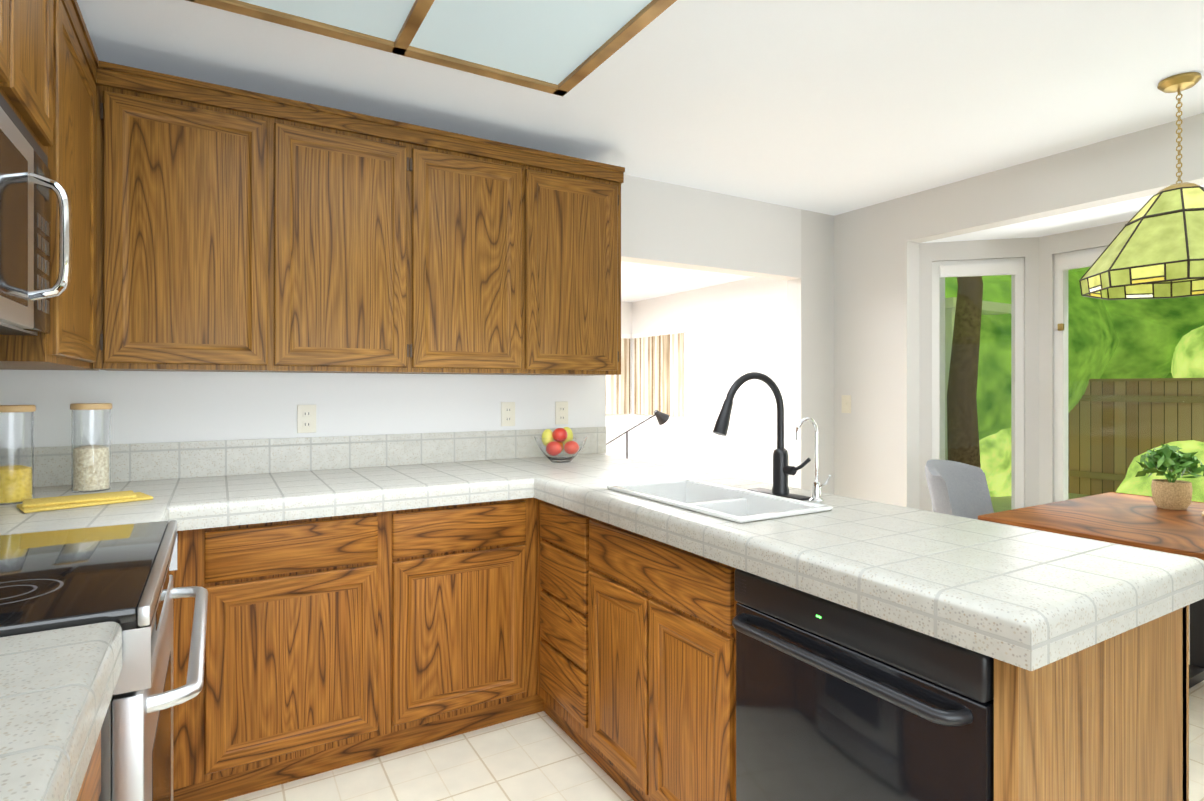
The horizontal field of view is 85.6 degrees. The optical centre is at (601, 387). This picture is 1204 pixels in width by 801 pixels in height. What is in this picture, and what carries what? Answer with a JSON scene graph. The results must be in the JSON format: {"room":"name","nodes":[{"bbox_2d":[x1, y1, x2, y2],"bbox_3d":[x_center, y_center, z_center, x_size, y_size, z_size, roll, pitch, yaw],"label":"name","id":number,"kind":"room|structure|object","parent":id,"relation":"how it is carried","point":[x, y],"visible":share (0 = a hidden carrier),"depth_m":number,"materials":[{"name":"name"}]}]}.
{"room":"kitchen","nodes":[
{"label":"kitchen","id":0,"kind":"room"},
{"bbox_2d":[0,174,833,493],"bbox_3d":[-0.270,0.080,3.321,4.380,2.440,0.120,0,0,-31],"label":"wall","id":1,"kind":"structure","parent":0,"point":[678,226],"depth_m":3.16,"materials":[{"name":"white paint"}]},
{"bbox_2d":[104,62,275,371],"bbox_3d":[-1.485,-0.550,2.337,0.507,0.980,0.336,0,0,-31],"label":"upper cabinet","id":2,"kind":"object","parent":1,"relation":"attached to","point":[217,228],"depth_m":2.20,"materials":[{"name":"brown wood"}]},
{"bbox_2d":[297,405,315,432],"bbox_3d":[-1.219,0.130,2.686,0.072,0.116,0.007,0,0,-31],"label":"electrical outlet","id":3,"kind":"object","parent":1,"relation":"attached to","point":[306,418],"visible":1,"depth_m":2.68,"materials":[{"name":"beige plastic"}]},
{"bbox_2d":[276,97,415,373],"bbox_3d":[-1.055,-0.550,2.590,0.491,0.980,0.336,0,0,-31],"label":"upper cabinet","id":4,"kind":"object","parent":1,"relation":"attached to","point":[346,180],"depth_m":2.45,"materials":[{"name":"brown wood"}]},
{"bbox_2d":[416,125,527,374],"bbox_3d":[-0.633,-0.550,2.839,0.490,0.980,0.336,0,0,-31],"label":"upper cabinet","id":5,"kind":"object","parent":1,"relation":"attached to","point":[472,192],"depth_m":2.70,"materials":[{"name":"brown wood"}]},
{"bbox_2d":[501,402,514,425],"bbox_3d":[-0.453,0.130,3.139,0.072,0.116,0.007,0,0,-31],"label":"electrical outlet","id":6,"kind":"object","parent":1,"relation":"attached to","point":[507,413],"visible":1,"depth_m":3.14,"materials":[{"name":"beige plastic"}]},
{"bbox_2d":[555,401,567,424],"bbox_3d":[-0.203,0.130,3.286,0.072,0.116,0.007,0,0,-31],"label":"electrical outlet","id":7,"kind":"object","parent":1,"relation":"attached to","point":[561,412],"visible":1,"depth_m":3.28,"materials":[{"name":"beige plastic"}]},
{"bbox_2d":[528,148,624,375],"bbox_3d":[-0.203,-0.550,3.093,0.507,0.980,0.336,0,0,-31],"label":"upper cabinet","id":8,"kind":"object","parent":1,"relation":"attached to","point":[574,204],"depth_m":2.95,"materials":[{"name":"brown wood"}]},
{"bbox_2d":[606,301,629,458],"bbox_3d":[-3.104,0.070,6.863,8.300,2.460,0.100,0,0,-31],"label":"wall","id":9,"kind":"structure","parent":0,"point":[616,424],"depth_m":8.79,"materials":[{"name":"white paint"}]},
{"bbox_2d":[77,0,1203,301],"bbox_3d":[-0.463,-1.200,2.487,8.200,0.120,10.320,0,0,-31],"label":"ceiling","id":10,"kind":"structure","parent":0,"point":[833,107],"depth_m":2.46,"materials":[{"name":"white paint"}]},
{"bbox_2d":[186,0,676,95],"bbox_3d":[-0.063,-1.126,1.121,1.240,0.027,2.440,0,0,-31],"label":"ceiling light panel","id":11,"kind":"object","parent":10,"relation":"attached to","point":[560,47],"visible":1,"depth_m":2.04,"materials":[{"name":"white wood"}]},
{"bbox_2d":[1079,72,1203,299],"bbox_3d":[2.138,-0.750,2.408,0.552,0.777,0.552,0,0,-31],"label":"pendant lamp","id":12,"kind":"object","parent":10,"relation":"hanging from","point":[1154,249],"visible":1,"depth_m":2.35,"materials":[{"name":"green glass"}]},
{"bbox_2d":[223,653,1203,800],"bbox_3d":[1.412,1.350,0.993,5.150,0.100,5.840,0,0,-31],"label":"floor","id":13,"kind":"structure","parent":0,"point":[541,756],"depth_m":2.19,"materials":[{"name":"tile"}]},
{"bbox_2d":[76,730,100,800],"bbox_3d":[-0.867,0.861,0.604,0.586,0.876,0.506,0,0,-31],"label":"base cabinet","id":14,"kind":"object","parent":13,"relation":"on","point":[90,790],"depth_m":0.88,"materials":[{"name":"brown wood"}]},
{"bbox_2d":[0,520,207,800],"bbox_3d":[-1.131,0.818,1.187,0.697,0.963,0.754,0,0,-31],"label":"range","id":15,"kind":"object","parent":13,"relation":"on","point":[67,578],"visible":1,"depth_m":1.12,"materials":[{"name":"silver metal"}]},
{"bbox_2d":[169,498,531,800],"bbox_3d":[-0.939,0.861,2.485,1.280,0.876,0.636,0,0,-31],"label":"base cabinet","id":16,"kind":"object","parent":13,"relation":"on","point":[332,643],"depth_m":2.18,"materials":[{"name":"brown wood"}]},
{"bbox_2d":[0,441,191,800],"bbox_3d":[-0.911,0.314,0.723,0.630,0.215,3.697,0,0,-31],"label":"countertop","id":17,"kind":"structure","parent":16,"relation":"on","point":[57,686],"depth_m":0.84,"materials":[{"name":"tile"}]},
{"bbox_2d":[0,405,35,504],"bbox_3d":[-1.771,0.199,1.948,0.112,0.290,0.112,0,0,-31],"label":"jar","id":18,"kind":"object","parent":17,"relation":"on","point":[16,454],"visible":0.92,"depth_m":1.92,"materials":[{"name":"clear glass"}]},
{"bbox_2d":[16,490,152,512],"bbox_3d":[-1.535,0.335,1.936,0.161,0.018,0.300,0,0,41],"label":"spaghetti","id":19,"kind":"object","parent":17,"relation":"on","point":[52,503],"visible":1,"depth_m":1.89,"materials":[{"name":"yellow food"}]},
{"bbox_2d":[70,403,111,492],"bbox_3d":[-1.706,0.199,2.172,0.112,0.290,0.112,0,0,-31],"label":"jar","id":20,"kind":"object","parent":17,"relation":"on","point":[90,447],"visible":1,"depth_m":2.13,"materials":[{"name":"clear glass"}]},
{"bbox_2d":[184,427,649,529],"bbox_3d":[-0.872,0.314,2.511,2.454,0.215,0.657,0,0,-31],"label":"countertop","id":21,"kind":"structure","parent":16,"relation":"on","point":[249,481],"depth_m":2.54,"materials":[{"name":"tile"}]},
{"bbox_2d":[534,427,587,462],"bbox_3d":[-0.190,0.265,3.008,0.250,0.158,0.250,0,0,-31],"label":"fruit bowl","id":22,"kind":"object","parent":21,"relation":"on","point":[562,445],"visible":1,"depth_m":2.94,"materials":[{"name":"clear glass"}]},
{"bbox_2d":[532,497,737,800],"bbox_3d":[0.301,0.861,2.206,0.649,0.876,1.141,0,0,-31],"label":"base cabinet","id":23,"kind":"object","parent":13,"relation":"on","point":[634,634],"depth_m":1.91,"materials":[{"name":"brown wood"}]},
{"bbox_2d":[532,463,1203,670],"bbox_3d":[0.485,0.383,1.898,0.685,0.077,1.760,0,0,-31],"label":"countertop","id":24,"kind":"structure","parent":23,"relation":"on","point":[1028,599],"depth_m":1.30,"materials":[{"name":"tile"}]},
{"bbox_2d":[607,478,832,522],"bbox_3d":[0.330,0.438,2.009,0.346,0.211,0.656,0,0,-31],"label":"sink","id":25,"kind":"object","parent":24,"relation":"in","point":[738,505],"visible":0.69,"depth_m":2.05,"materials":[{"name":"white ceramic"}]},
{"bbox_2d":[713,372,810,500],"bbox_3d":[0.458,0.148,2.007,0.301,0.391,0.224,0,0,-31],"label":"faucet","id":26,"kind":"object","parent":24,"relation":"on","point":[782,470],"visible":0.98,"depth_m":2.04,"materials":[{"name":"black metal"}]},
{"bbox_2d":[796,417,830,502],"bbox_3d":[0.624,0.216,1.920,0.106,0.255,0.074,0,0,-31],"label":"filter faucet","id":27,"kind":"object","parent":24,"relation":"on","point":[816,493],"visible":1,"depth_m":1.94,"materials":[{"name":"silver metal"}]},
{"bbox_2d":[732,569,993,800],"bbox_3d":[0.710,0.864,1.435,0.678,0.872,0.589,0,0,-31],"label":"dishwasher","id":28,"kind":"object","parent":13,"relation":"on","point":[836,702],"visible":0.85,"depth_m":1.26,"materials":[{"name":"black metal"}]},
{"bbox_2d":[925,459,993,519],"bbox_3d":[1.932,0.840,3.187,0.500,0.920,0.633,0,0,-41],"label":"dining chair","id":29,"kind":"object","parent":13,"relation":"on","point":[955,488],"visible":0.23,"depth_m":3.40,"materials":[{"name":"grey fabric"}]},
{"bbox_2d":[978,492,1203,688],"bbox_3d":[2.459,0.920,2.464,1.230,0.760,1.370,0,0,-31],"label":"dining table","id":30,"kind":"object","parent":13,"relation":"on","point":[1138,521],"visible":0.48,"depth_m":2.67,"materials":[{"name":"brown wood"}]},
{"bbox_2d":[1135,444,1203,509],"bbox_3d":[2.552,0.396,2.900,0.290,0.286,0.288,0,0,-31],"label":"potted plant","id":31,"kind":"object","parent":30,"relation":"on","point":[1172,494],"visible":1,"depth_m":2.86,"materials":[{"name":"green plant"}]},
{"bbox_2d":[630,277,944,483],"bbox_3d":[1.573,0.070,7.004,0.100,2.460,4.350,0,0,-31],"label":"wall","id":32,"kind":"structure","parent":0,"point":[735,330],"depth_m":7.24,"materials":[{"name":"white paint"}]},
{"bbox_2d":[606,327,685,416],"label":"curtain","id":33,"kind":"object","parent":32,"relation":"in","point":[658,370],"depth_m":8.43,"materials":[{"name":"white fabric"}]},
{"bbox_2d":[834,113,1203,508],"bbox_3d":[3.048,0.080,1.889,0.120,2.440,5.720,0,0,-31],"label":"wall","id":34,"kind":"structure","parent":0,"point":[876,337],"depth_m":3.90,"materials":[{"name":"white paint"}]},
{"bbox_2d":[842,395,850,412],"bbox_3d":[1.588,0.110,4.232,0.012,0.116,0.072,0,0,-31],"label":"switch plate","id":35,"kind":"object","parent":34,"relation":"attached to","point":[846,403],"visible":1,"depth_m":4.23,"materials":[{"name":"beige plastic"}]},
{"bbox_2d":[919,221,1189,652],"bbox_3d":[2.864,0.165,2.860,0.550,2.270,2.941,0,0,-31],"label":"wall","id":36,"kind":"structure","parent":0,"point":[1037,254],"depth_m":3.78,"materials":[{"name":"white paint"}]},
{"bbox_2d":[932,246,1203,511],"bbox_3d":[2.840,0.045,2.846,0.565,1.609,2.813,0,0,-31],"label":"window frames","id":37,"kind":"structure","parent":36,"relation":"in","point":[1064,263],"depth_m":3.81,"materials":[{"name":"white wood"}]},
{"bbox_2d":[1058,323,1063,330],"bbox_3d":[2.595,-0.340,3.677,0.018,0.040,0.030,0,0,-31],"label":"latch","id":38,"kind":"object","parent":37,"relation":"attached to","point":[1061,327],"depth_m":3.67,"materials":[{"name":"gold metal"}]},
{"bbox_2d":[923,185,1203,242],"bbox_3d":[2.907,-0.920,2.886,0.650,0.100,3.000,0,0,-31],"label":"ceiling","id":39,"kind":"structure","parent":0,"point":[1118,212],"depth_m":3.45,"materials":[{"name":"white paint"}]},
{"bbox_3d":[-1.947,1.350,5.002,8.200,0.100,4.480,0,0,-31],"label":"floor","id":40,"kind":"structure","parent":0,"visible":0},
{"bbox_2d":[606,409,668,458],"bbox_3d":[0.289,0.748,5.614,0.680,1.105,0.220,0,0,-31],"label":"floor lamp","id":41,"kind":"object","parent":40,"relation":"on","point":[662,418],"visible":0.56,"depth_m":5.71,"materials":[{"name":"black metal"}]},
{"bbox_3d":[-0.754,0.080,-0.286,0.120,2.440,5.840,0,0,-31],"label":"wall","id":42,"kind":"structure","parent":0,"visible":0},
{"bbox_2d":[0,0,63,163],"bbox_3d":[-1.270,-0.791,1.106,0.401,0.498,0.760,0,0,-31],"label":"upper cabinet","id":43,"kind":"object","parent":42,"relation":"attached to","point":[31,31],"depth_m":1.40,"materials":[{"name":"brown wood"}]},
{"bbox_2d":[0,93,71,335],"bbox_3d":[-1.243,-0.330,1.121,0.460,0.420,0.752,0,0,-31],"label":"microwave","id":44,"kind":"object","parent":43,"relation":"attached to","point":[27,184],"visible":1,"depth_m":1.34,"materials":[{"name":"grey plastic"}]},
{"bbox_2d":[0,0,103,370],"bbox_3d":[-1.618,-0.550,1.696,0.401,0.980,0.610,0,0,-31],"label":"upper cabinet","id":45,"kind":"object","parent":42,"relation":"attached to","point":[75,340],"depth_m":1.82,"materials":[{"name":"brown wood"}]},
{"label":"outside","id":46,"kind":"structure","parent":0,"visible":0},
{"bbox_2d":[990,493,1090,512],"bbox_3d":[9.742,1.600,7.999,17.620,0.100,30.000,0,0,-31],"label":"ground","id":47,"kind":"structure","parent":46,"point":[1005,500],"depth_m":8.82,"materials":[{"name":"plant"}]},
{"bbox_2d":[945,267,1203,501],"bbox_3d":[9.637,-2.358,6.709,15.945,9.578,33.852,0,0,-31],"label":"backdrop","id":48,"kind":"structure","parent":46,"point":[1176,347],"depth_m":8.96,"materials":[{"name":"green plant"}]}
]}

